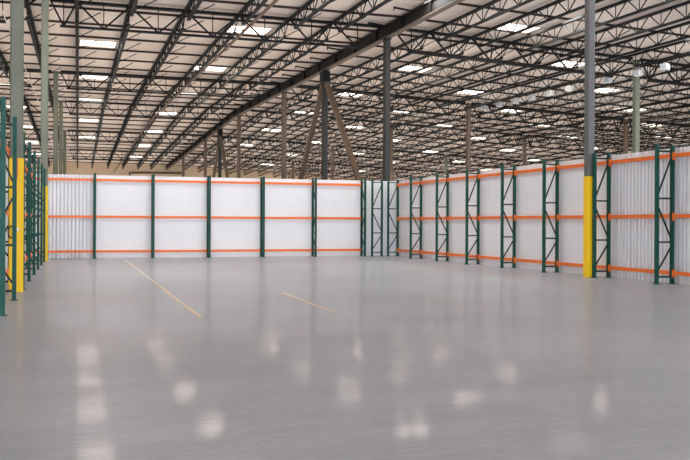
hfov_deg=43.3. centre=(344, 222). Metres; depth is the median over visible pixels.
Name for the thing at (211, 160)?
joist
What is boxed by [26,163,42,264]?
frame
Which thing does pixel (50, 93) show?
joist
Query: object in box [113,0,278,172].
pipe
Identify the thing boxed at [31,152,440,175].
roof purlin
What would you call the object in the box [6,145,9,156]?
beam
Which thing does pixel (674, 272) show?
beam
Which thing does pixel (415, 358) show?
floor
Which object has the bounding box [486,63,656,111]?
joist
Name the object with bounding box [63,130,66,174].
steel column
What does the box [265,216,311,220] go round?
beam
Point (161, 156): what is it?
joist
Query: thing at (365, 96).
joist
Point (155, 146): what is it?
joist
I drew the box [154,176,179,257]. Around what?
sheet
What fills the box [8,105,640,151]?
roof purlin
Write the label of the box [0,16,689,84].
roof purlin
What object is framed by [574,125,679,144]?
joist
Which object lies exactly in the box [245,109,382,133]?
truss
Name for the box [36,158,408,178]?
roof purlin
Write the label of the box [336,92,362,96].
window
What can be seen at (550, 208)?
sheet
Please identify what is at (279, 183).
beam
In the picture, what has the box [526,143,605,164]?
joist
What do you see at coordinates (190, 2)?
joist
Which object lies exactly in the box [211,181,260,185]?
beam
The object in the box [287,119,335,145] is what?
joist
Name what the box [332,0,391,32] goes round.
joist
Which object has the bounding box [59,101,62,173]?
steel column
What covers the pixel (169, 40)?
joist
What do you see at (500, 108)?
window
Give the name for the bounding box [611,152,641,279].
sheet
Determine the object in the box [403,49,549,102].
joist
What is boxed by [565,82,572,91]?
lamp
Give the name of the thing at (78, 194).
sheet
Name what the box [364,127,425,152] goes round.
joist
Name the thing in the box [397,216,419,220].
beam
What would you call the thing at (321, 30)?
joist
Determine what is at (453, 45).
joist
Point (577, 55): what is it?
joist
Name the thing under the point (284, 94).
steel column
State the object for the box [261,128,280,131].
window
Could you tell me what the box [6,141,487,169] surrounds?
roof purlin
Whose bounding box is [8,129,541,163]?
roof purlin
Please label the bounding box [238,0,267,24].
joist
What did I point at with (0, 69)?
roof purlin
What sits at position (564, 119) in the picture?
joist
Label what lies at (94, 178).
frame
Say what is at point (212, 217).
beam
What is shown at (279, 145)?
joist
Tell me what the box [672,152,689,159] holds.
beam
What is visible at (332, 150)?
steel column
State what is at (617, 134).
joist
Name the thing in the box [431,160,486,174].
joist
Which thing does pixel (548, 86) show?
joist
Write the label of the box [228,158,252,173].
joist
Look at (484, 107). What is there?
lamp
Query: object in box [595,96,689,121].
joist
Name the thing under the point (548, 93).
lamp
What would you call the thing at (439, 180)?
beam
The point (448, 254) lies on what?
beam
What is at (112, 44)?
window
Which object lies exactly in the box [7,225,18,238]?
cord
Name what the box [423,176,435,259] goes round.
sheet
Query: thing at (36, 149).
roof purlin
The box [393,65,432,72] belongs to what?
window
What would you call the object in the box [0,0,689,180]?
ceiling
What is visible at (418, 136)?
truss
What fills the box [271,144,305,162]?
joist
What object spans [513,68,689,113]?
joist
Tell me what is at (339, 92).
joist
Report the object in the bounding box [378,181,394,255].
sheet
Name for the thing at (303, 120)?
joist
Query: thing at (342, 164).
joist
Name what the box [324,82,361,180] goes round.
strut
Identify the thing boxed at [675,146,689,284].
sheet
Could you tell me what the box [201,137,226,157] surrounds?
joist
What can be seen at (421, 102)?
joist
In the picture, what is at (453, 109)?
joist
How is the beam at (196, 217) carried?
attached to the frame at (209, 176)
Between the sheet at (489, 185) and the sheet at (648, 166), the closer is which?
the sheet at (648, 166)
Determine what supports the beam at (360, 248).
attached to the frame at (314, 195)
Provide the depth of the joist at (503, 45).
47.15 m
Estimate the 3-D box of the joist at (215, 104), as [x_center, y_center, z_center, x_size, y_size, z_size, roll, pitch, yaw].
[-7.954,-8.655,61.370,1.078,0.806,14.106,0,0,-18]
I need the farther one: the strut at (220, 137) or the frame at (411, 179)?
the strut at (220, 137)
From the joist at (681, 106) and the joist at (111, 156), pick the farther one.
the joist at (111, 156)
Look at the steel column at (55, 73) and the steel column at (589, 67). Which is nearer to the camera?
the steel column at (589, 67)
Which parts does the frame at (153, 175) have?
upright post, upright post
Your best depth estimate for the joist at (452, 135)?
83.49 m
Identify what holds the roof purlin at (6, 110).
attached to the ceiling
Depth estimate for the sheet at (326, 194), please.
36.98 m
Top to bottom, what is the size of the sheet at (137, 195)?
3.243 m
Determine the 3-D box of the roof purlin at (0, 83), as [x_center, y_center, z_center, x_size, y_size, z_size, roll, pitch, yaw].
[2.462,-7.825,64.828,84.918,2.408,0.050,0,0,-18]
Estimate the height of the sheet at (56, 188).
3.243 m
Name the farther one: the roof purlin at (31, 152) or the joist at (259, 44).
the roof purlin at (31, 152)
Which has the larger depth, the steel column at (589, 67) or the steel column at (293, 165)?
the steel column at (293, 165)
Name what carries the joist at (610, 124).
attached to the ceiling
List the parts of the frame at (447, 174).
upright post, upright post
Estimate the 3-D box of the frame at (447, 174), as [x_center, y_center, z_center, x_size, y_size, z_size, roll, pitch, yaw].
[3.635,-0.211,32.542,0.578,3.294,0.142,0,0,-18]
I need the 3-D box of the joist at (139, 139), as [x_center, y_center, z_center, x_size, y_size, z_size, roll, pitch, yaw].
[-21.569,-8.013,89.774,0.327,1.160,15.163,0,0,-18]
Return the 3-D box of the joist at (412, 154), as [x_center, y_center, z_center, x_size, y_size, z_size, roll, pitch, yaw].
[5.311,-6.886,98.695,0.155,1.160,15.163,0,0,-18]
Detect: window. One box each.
[79,39,116,47]
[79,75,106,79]
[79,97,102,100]
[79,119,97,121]
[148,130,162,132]
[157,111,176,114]
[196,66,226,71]
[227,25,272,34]
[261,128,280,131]
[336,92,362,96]
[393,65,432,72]
[451,89,482,94]
[493,23,540,34]
[495,108,519,112]
[544,60,584,67]
[583,88,621,92]
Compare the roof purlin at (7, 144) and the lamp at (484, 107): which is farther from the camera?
the roof purlin at (7, 144)
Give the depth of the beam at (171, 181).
34.94 m
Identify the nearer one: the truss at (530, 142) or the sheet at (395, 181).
the sheet at (395, 181)
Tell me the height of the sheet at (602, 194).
3.243 m
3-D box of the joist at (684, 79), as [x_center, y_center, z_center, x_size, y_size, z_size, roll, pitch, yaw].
[16.810,-7.516,52.485,1.023,0.852,17.749,0,0,-18]
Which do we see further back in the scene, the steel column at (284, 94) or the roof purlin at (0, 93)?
the roof purlin at (0, 93)
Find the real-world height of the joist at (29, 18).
0.852 m
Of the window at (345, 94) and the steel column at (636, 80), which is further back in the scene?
the window at (345, 94)
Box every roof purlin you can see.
[0,1,687,71]
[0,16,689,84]
[0,30,689,95]
[0,42,686,104]
[0,69,689,127]
[0,76,686,132]
[0,83,688,137]
[0,88,676,141]
[0,93,677,145]
[0,115,601,156]
[0,119,576,158]
[1,61,686,119]
[3,52,681,111]
[6,99,650,147]
[6,110,619,153]
[6,133,526,165]
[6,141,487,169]
[7,144,473,171]
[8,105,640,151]
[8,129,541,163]
[24,125,559,160]
[25,160,400,180]
[27,138,488,166]
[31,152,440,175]
[36,149,455,173]
[36,155,421,176]
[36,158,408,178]
[195,0,689,56]
[425,0,687,36]
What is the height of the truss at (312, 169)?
1.598 m
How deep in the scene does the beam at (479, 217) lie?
29.18 m
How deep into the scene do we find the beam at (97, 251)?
34.18 m
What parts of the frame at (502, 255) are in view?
upright post, upright post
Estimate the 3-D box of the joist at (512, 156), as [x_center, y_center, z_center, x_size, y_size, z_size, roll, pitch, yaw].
[18.053,-7.015,86.185,0.155,1.145,16.000,0,0,-18]
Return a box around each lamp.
[481,105,487,110]
[496,99,502,106]
[511,98,518,103]
[528,94,535,99]
[546,89,553,95]
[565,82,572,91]
[603,77,612,82]
[633,68,642,76]
[660,62,669,70]
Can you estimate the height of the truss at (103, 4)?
1.065 m
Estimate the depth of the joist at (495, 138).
83.67 m
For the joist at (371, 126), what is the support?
attached to the ceiling
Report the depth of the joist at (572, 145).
86.12 m
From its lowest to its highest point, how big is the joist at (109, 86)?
0.806 m
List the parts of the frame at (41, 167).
upright post, upright post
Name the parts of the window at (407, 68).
pane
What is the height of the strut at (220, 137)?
8.972 m
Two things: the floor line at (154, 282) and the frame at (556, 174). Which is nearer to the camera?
the floor line at (154, 282)
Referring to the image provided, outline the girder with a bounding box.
[161,0,464,169]
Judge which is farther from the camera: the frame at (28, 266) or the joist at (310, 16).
the joist at (310, 16)
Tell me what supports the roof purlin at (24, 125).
attached to the ceiling
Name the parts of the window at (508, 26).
pane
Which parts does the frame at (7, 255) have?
upright post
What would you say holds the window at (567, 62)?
attached to the ceiling
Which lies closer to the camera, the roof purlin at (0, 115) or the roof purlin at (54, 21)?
the roof purlin at (54, 21)
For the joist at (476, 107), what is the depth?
66.39 m
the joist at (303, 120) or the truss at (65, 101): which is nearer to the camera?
the truss at (65, 101)
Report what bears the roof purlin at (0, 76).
attached to the ceiling
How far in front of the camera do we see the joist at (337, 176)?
113.90 m
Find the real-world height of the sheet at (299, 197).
3.243 m
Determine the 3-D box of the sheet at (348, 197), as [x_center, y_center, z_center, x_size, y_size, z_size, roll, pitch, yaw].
[0.169,-0.202,37.298,1.093,3.243,0.005,0,0,-18]
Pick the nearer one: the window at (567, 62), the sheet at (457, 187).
the sheet at (457, 187)
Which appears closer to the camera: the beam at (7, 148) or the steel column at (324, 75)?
the beam at (7, 148)
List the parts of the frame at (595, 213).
upright post, upright post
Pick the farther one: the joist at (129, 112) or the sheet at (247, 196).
the joist at (129, 112)
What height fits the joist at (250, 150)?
1.160 m
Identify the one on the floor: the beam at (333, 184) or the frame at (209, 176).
the frame at (209, 176)
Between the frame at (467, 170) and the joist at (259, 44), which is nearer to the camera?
the frame at (467, 170)
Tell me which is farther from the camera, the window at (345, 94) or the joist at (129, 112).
the joist at (129, 112)
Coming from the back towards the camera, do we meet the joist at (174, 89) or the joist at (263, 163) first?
the joist at (263, 163)
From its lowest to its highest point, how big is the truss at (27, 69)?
1.065 m
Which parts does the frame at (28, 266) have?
upright post, upright post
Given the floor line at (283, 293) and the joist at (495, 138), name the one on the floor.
the floor line at (283, 293)
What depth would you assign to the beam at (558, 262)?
24.55 m
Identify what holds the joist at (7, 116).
attached to the ceiling
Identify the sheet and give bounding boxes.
[5,153,7,280]
[25,173,25,262]
[36,174,64,257]
[64,174,93,257]
[96,175,123,257]
[123,176,150,257]
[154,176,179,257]
[180,177,206,256]
[211,177,234,256]
[234,178,259,256]
[262,179,286,256]
[287,179,311,255]
[314,180,336,255]
[337,180,360,255]
[363,181,377,255]
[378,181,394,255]
[394,181,399,255]
[399,179,409,256]
[412,178,422,257]
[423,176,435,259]
[438,175,449,260]
[449,173,464,261]
[464,171,480,263]
[480,169,497,265]
[498,167,516,267]
[517,164,536,269]
[537,162,559,271]
[559,159,583,273]
[596,155,611,276]
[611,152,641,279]
[641,148,674,282]
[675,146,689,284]
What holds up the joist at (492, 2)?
attached to the ceiling
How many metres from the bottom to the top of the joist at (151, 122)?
1.145 m
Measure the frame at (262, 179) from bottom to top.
3.294 m
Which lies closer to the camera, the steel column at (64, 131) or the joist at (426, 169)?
the steel column at (64, 131)
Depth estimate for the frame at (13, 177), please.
15.57 m
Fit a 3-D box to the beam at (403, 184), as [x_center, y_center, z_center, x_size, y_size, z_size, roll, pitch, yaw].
[2.663,-1.609,36.180,0.074,0.192,2.417,0,0,-18]
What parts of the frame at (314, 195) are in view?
upright post, upright post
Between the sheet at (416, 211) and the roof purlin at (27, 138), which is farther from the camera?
the roof purlin at (27, 138)
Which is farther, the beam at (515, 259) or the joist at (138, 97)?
the joist at (138, 97)
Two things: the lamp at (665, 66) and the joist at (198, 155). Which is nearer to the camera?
the lamp at (665, 66)
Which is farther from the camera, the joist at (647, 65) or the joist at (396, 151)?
the joist at (396, 151)
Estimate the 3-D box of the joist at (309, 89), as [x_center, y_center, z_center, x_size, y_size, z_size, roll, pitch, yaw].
[-3.774,-8.545,62.757,1.023,0.806,14.106,0,0,-18]
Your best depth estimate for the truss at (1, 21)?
33.09 m
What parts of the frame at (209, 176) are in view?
upright post, upright post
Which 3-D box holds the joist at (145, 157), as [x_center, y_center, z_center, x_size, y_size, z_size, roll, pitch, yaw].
[-24.565,-7.456,105.384,0.274,1.181,15.743,0,0,-18]
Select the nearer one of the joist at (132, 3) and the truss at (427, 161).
the joist at (132, 3)
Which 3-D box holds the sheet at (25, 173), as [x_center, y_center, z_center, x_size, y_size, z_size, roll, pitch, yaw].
[-10.527,-0.249,28.625,0.005,3.243,1.314,0,0,-17]
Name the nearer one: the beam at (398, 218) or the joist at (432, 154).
the beam at (398, 218)
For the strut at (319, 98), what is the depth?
49.13 m
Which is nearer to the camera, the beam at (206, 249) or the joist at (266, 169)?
the beam at (206, 249)
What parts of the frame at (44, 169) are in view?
upright post, upright post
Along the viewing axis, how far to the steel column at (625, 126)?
63.09 m
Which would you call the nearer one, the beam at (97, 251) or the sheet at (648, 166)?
the sheet at (648, 166)
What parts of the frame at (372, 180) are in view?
upright post, upright post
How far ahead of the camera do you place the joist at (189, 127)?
75.84 m
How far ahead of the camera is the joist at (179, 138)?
90.92 m
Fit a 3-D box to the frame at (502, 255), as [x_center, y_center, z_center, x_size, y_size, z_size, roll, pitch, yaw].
[5.215,-0.204,27.782,0.578,3.294,0.142,0,0,-18]
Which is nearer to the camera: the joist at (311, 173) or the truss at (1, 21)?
the truss at (1, 21)
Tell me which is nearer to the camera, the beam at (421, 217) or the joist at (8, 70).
the beam at (421, 217)
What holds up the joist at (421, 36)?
attached to the ceiling
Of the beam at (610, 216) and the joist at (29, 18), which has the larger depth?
the joist at (29, 18)
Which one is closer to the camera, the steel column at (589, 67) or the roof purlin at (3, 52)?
the steel column at (589, 67)
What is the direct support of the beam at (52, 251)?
attached to the frame at (94, 178)
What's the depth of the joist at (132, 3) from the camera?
33.17 m
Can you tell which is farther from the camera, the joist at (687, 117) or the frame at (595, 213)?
the joist at (687, 117)
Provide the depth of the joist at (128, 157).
104.21 m
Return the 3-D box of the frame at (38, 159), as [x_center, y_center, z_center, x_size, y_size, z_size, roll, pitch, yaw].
[-9.255,-0.268,25.581,0.578,3.294,0.142,0,0,-17]
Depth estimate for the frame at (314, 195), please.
36.31 m
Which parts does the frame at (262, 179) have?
upright post, upright post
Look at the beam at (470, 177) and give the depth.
31.58 m
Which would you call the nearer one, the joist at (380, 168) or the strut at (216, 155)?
the strut at (216, 155)
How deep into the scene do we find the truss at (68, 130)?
82.04 m
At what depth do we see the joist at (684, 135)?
71.33 m
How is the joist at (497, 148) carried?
attached to the ceiling
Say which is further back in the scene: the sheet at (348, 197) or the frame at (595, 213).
the sheet at (348, 197)
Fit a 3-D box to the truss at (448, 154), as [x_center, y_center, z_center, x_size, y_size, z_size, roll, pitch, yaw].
[16.737,-6.471,94.339,12.194,1.589,0.213,0,0,-18]
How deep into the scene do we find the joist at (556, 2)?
34.59 m
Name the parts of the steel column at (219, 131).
gusset plate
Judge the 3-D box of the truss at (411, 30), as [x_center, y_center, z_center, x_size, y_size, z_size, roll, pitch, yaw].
[7.962,-7.780,40.037,12.455,1.574,0.213,0,0,-18]
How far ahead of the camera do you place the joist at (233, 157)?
105.03 m
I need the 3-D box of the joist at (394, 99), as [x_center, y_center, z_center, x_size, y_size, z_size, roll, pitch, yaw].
[2.028,-8.244,64.683,1.023,0.806,14.106,0,0,-18]
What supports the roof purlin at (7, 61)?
attached to the ceiling
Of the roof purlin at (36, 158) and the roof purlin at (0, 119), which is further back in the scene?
the roof purlin at (36, 158)
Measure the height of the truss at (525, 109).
1.598 m
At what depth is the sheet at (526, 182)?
27.25 m
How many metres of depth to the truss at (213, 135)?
86.13 m
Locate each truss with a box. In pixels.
[0,0,35,23]
[0,67,51,86]
[0,97,50,113]
[0,127,58,140]
[25,148,58,157]
[50,0,381,48]
[60,70,280,98]
[64,100,235,120]
[67,129,202,144]
[69,149,180,160]
[187,153,290,168]
[210,135,329,153]
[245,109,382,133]
[292,85,465,115]
[296,161,382,175]
[335,145,443,163]
[394,122,522,145]
[395,168,456,177]
[397,28,632,77]
[448,154,548,167]
[472,102,623,131]
[527,135,642,154]
[629,118,689,138]
[640,58,689,86]
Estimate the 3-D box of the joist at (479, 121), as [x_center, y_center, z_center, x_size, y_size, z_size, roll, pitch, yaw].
[9.764,-7.843,67.251,1.023,0.806,14.106,0,0,-18]
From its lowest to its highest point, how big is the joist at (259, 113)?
1.145 m
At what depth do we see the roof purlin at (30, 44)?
47.21 m
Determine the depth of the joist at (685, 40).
39.50 m
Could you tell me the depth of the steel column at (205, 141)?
84.17 m
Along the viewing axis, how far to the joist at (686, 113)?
58.16 m
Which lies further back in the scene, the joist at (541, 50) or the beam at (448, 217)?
the joist at (541, 50)
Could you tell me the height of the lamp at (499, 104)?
0.491 m
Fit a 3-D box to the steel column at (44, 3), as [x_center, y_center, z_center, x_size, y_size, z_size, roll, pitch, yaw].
[-10.735,-3.583,31.068,0.308,9.912,0.308,0,0,-18]
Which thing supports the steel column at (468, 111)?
on the floor
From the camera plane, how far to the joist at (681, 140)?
73.61 m
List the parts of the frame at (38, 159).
upright post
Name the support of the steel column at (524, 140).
on the floor
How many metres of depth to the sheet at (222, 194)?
35.58 m
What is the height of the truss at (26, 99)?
1.065 m
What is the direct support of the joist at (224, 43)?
attached to the ceiling
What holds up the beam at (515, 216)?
attached to the frame at (556, 174)
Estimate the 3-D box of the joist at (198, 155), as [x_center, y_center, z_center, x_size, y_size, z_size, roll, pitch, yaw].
[-18.995,-7.340,107.232,0.155,1.181,15.743,0,0,-18]
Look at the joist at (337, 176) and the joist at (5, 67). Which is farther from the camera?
the joist at (337, 176)
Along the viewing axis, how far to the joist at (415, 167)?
100.50 m
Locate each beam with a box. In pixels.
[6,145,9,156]
[36,178,92,180]
[36,215,92,217]
[36,250,92,252]
[96,179,150,181]
[96,216,150,217]
[96,250,150,252]
[155,180,206,184]
[155,215,206,219]
[155,249,206,252]
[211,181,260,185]
[211,216,259,218]
[211,249,259,251]
[265,182,311,186]
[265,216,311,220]
[265,248,311,252]
[314,182,360,186]
[317,216,360,220]
[317,248,360,251]
[397,182,419,187]
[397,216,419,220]
[397,248,418,252]
[420,216,445,220]
[420,250,445,254]
[421,179,445,184]
[447,175,476,182]
[447,215,476,220]
[447,252,476,258]
[478,170,512,178]
[478,215,512,220]
[478,254,511,260]
[514,167,554,175]
[514,215,554,220]
[514,257,554,264]
[557,159,606,171]
[557,213,606,220]
[557,260,605,268]
[608,213,669,220]
[608,264,668,274]
[609,152,669,165]
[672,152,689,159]
[672,213,689,220]
[672,269,689,277]
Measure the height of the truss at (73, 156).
1.065 m
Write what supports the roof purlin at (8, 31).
attached to the ceiling
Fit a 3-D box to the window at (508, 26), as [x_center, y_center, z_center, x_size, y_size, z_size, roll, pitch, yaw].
[7.324,-8.419,37.639,1.790,0.140,1.526,0,0,-18]
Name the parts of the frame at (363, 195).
upright post, upright post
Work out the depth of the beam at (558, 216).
24.61 m
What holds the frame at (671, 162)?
on the floor
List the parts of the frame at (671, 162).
upright post, upright post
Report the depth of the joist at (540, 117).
67.91 m
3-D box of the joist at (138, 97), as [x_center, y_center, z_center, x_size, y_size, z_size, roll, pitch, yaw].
[-13.630,-8.680,59.480,1.023,0.806,14.108,0,0,-17]
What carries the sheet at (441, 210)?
on the floor
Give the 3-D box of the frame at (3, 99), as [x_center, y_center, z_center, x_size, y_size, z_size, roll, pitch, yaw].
[-5.362,-0.251,13.037,0.578,3.294,0.142,0,0,-17]
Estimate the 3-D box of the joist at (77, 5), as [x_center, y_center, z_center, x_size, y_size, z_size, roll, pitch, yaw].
[-7.740,-8.237,26.548,1.023,0.822,15.392,0,0,-17]
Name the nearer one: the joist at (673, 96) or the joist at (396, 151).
the joist at (673, 96)
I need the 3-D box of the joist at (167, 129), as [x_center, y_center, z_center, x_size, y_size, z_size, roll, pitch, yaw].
[-14.822,-8.536,75.273,0.276,1.145,16.000,0,0,-18]
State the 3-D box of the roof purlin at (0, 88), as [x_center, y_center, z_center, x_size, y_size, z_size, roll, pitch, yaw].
[1.554,-7.866,67.563,84.918,2.408,0.050,0,0,-18]
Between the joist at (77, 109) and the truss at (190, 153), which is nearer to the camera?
the joist at (77, 109)
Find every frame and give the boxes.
[0,96,7,315]
[0,117,18,300]
[5,131,25,289]
[8,142,30,281]
[25,151,36,274]
[25,158,40,269]
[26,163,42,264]
[31,168,45,261]
[93,173,96,258]
[150,174,154,257]
[207,175,211,257]
[259,177,264,256]
[311,178,316,256]
[360,179,365,255]
[371,179,382,255]
[387,179,398,255]
[409,176,422,258]
[435,173,448,260]
[465,169,479,263]
[500,165,515,267]
[542,159,558,272]
[590,153,611,277]
[654,145,674,283]
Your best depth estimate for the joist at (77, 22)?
39.77 m
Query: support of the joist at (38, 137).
attached to the ceiling
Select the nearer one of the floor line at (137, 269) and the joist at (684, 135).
the floor line at (137, 269)
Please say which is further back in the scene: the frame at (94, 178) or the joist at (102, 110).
the joist at (102, 110)
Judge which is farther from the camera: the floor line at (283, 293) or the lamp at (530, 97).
the lamp at (530, 97)
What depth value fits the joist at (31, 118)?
70.83 m
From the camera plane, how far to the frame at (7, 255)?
18.09 m
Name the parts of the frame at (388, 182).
upright post, upright post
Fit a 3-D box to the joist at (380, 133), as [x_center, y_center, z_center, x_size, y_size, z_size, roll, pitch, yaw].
[2.581,-7.817,81.049,0.155,1.145,16.000,0,0,-18]
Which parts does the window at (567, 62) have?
pane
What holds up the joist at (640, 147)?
attached to the ceiling
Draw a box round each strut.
[212,139,217,177]
[219,136,228,177]
[298,84,321,178]
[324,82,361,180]
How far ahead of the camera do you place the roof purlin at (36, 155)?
106.18 m
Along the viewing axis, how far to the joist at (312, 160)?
97.09 m
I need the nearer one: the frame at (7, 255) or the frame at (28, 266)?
the frame at (7, 255)
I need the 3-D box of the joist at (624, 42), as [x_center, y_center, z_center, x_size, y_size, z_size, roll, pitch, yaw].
[14.387,-7.681,33.902,1.023,0.822,15.388,0,0,-18]
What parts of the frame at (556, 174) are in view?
upright post, upright post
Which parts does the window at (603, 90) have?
pane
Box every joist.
[0,34,9,75]
[0,100,9,126]
[8,70,37,105]
[25,100,36,133]
[26,1,60,73]
[36,130,40,146]
[48,75,65,106]
[75,0,91,11]
[75,12,100,79]
[76,74,92,107]
[76,103,78,134]
[91,151,94,167]
[94,133,98,154]
[98,104,103,135]
[103,75,125,108]
[107,152,112,168]
[111,8,150,81]
[112,133,120,154]
[120,105,131,136]
[122,152,130,168]
[128,0,156,16]
[130,134,141,155]
[131,78,161,110]
[136,152,148,168]
[142,106,159,137]
[147,13,203,83]
[148,134,163,155]
[149,153,163,169]
[159,79,195,111]
[163,107,186,137]
[163,135,181,156]
[181,108,208,138]
[183,17,253,85]
[184,0,214,20]
[185,155,200,169]
[186,81,228,112]
[197,157,217,171]
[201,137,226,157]
[209,83,249,113]
[212,157,235,171]
[217,21,301,87]
[222,139,246,158]
[226,112,262,141]
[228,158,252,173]
[236,140,266,158]
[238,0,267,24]
[243,160,269,174]
[246,24,339,88]
[247,116,287,142]
[253,143,281,161]
[257,162,286,175]
[264,88,317,117]
[267,116,311,144]
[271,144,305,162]
[272,162,301,176]
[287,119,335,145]
[287,146,320,164]
[287,163,319,177]
[289,0,334,28]
[289,91,348,119]
[303,165,335,178]
[306,121,358,146]
[306,147,343,165]
[315,34,434,92]
[315,166,350,179]
[317,94,377,121]
[320,148,362,164]
[328,123,382,149]
[329,167,367,179]
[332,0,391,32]
[337,150,380,167]
[341,97,406,122]
[343,168,382,179]
[345,39,474,97]
[350,125,403,149]
[357,151,399,167]
[360,100,433,125]
[362,169,398,180]
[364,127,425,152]
[368,153,416,170]
[375,44,512,100]
[375,170,413,180]
[390,102,457,127]
[393,130,447,151]
[393,154,434,169]
[394,171,427,180]
[400,156,452,172]
[401,131,465,155]
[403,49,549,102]
[407,105,483,129]
[416,158,465,173]
[419,133,489,156]
[428,108,513,131]
[430,0,534,41]
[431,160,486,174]
[432,54,584,105]
[436,134,509,157]
[449,160,501,173]
[450,110,538,133]
[455,136,531,159]
[459,58,621,108]
[460,162,519,172]
[471,0,603,46]
[472,113,563,135]
[472,138,552,160]
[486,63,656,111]
[489,140,570,162]
[493,116,583,137]
[506,142,582,163]
[512,0,675,52]
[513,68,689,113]
[515,118,611,139]
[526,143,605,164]
[535,120,631,141]
[538,145,628,163]
[540,77,689,116]
[551,0,689,57]
[554,123,656,143]
[564,87,689,119]
[566,147,642,160]
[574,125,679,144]
[595,21,689,61]
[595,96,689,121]
[595,128,689,146]
[612,133,689,148]
[613,104,689,124]
[625,38,689,66]
[631,137,689,149]
[640,111,689,126]
[650,142,689,149]
[660,54,689,70]
[661,117,689,128]
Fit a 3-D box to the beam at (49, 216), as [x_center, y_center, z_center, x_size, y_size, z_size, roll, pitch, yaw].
[-10.822,-0.231,33.563,2.124,0.192,0.074,0,0,-18]
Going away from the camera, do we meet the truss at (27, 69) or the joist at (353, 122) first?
the truss at (27, 69)
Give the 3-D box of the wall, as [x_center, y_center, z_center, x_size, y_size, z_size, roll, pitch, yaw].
[-14.967,-3.616,117.291,85.200,9.940,0.213,0,0,-18]
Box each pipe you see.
[0,5,58,169]
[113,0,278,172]
[129,172,181,175]
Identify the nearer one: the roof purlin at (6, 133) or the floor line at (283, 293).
the floor line at (283, 293)
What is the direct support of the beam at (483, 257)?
attached to the frame at (502, 255)
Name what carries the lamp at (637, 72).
hanging from the ceiling
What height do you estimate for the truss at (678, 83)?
1.598 m
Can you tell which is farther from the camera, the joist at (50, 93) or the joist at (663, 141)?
the joist at (663, 141)
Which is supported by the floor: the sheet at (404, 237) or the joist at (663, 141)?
the sheet at (404, 237)
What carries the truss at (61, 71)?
attached to the ceiling
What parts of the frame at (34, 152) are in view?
upright post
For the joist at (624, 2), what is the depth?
34.73 m
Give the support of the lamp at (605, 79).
hanging from the truss at (411, 30)
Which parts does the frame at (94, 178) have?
upright post, upright post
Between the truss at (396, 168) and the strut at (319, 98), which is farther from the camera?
the truss at (396, 168)
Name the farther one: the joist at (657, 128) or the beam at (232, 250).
the joist at (657, 128)
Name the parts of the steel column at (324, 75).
gusset plate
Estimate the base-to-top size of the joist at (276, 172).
1.181 m
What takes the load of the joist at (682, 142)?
attached to the ceiling
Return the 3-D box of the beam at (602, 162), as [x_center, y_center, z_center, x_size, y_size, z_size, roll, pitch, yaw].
[6.612,-1.592,24.280,0.074,0.192,2.417,0,0,-18]
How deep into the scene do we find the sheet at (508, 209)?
28.45 m
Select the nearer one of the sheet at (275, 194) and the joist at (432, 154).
the sheet at (275, 194)
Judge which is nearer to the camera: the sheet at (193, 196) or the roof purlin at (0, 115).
the sheet at (193, 196)
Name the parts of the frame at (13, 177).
upright post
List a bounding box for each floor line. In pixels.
[125,260,150,278]
[149,279,202,317]
[283,293,333,312]
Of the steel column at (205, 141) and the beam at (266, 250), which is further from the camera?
the steel column at (205, 141)
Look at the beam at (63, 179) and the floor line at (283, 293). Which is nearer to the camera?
the floor line at (283, 293)
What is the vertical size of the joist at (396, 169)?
1.181 m
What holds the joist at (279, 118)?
attached to the ceiling
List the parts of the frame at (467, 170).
upright post, upright post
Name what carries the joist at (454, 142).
attached to the ceiling
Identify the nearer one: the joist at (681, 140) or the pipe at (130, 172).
the joist at (681, 140)
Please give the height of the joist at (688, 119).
0.852 m
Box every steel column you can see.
[8,0,23,292]
[41,0,48,260]
[53,71,58,173]
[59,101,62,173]
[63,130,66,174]
[182,157,184,176]
[204,140,206,176]
[217,129,222,177]
[237,115,240,177]
[281,92,286,178]
[291,161,294,178]
[320,71,329,179]
[331,146,333,179]
[382,38,391,180]
[390,123,392,180]
[444,155,447,174]
[466,103,471,171]
[523,136,526,165]
[583,0,594,277]
[623,119,628,153]
[632,59,640,152]
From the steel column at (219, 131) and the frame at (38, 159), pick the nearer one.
the frame at (38, 159)
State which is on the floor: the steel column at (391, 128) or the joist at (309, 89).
the steel column at (391, 128)
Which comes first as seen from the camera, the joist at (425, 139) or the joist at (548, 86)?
the joist at (548, 86)
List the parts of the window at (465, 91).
pane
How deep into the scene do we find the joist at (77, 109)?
69.75 m
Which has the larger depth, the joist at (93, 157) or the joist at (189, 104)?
the joist at (93, 157)
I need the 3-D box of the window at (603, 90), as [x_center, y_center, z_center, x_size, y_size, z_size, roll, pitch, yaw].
[15.379,-7.976,52.192,1.790,0.140,1.526,0,0,-18]
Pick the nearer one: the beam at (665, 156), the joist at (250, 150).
the beam at (665, 156)
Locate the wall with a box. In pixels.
[25,162,379,232]
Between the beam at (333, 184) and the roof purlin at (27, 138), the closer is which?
the beam at (333, 184)
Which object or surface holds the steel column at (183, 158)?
on the floor
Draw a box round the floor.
[0,239,689,459]
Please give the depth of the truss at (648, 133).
64.12 m
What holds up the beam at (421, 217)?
attached to the frame at (447, 174)
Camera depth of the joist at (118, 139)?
88.06 m
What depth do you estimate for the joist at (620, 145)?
87.52 m
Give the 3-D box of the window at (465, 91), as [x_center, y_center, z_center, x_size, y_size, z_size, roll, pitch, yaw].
[7.846,-8.353,55.479,1.790,0.140,1.526,0,0,-18]
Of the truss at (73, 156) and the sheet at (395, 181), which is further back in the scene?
the truss at (73, 156)
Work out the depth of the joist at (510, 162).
99.73 m
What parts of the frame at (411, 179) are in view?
upright post, upright post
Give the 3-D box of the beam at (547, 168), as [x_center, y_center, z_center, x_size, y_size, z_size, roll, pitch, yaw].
[5.822,-1.595,26.660,0.074,0.192,2.417,0,0,-18]

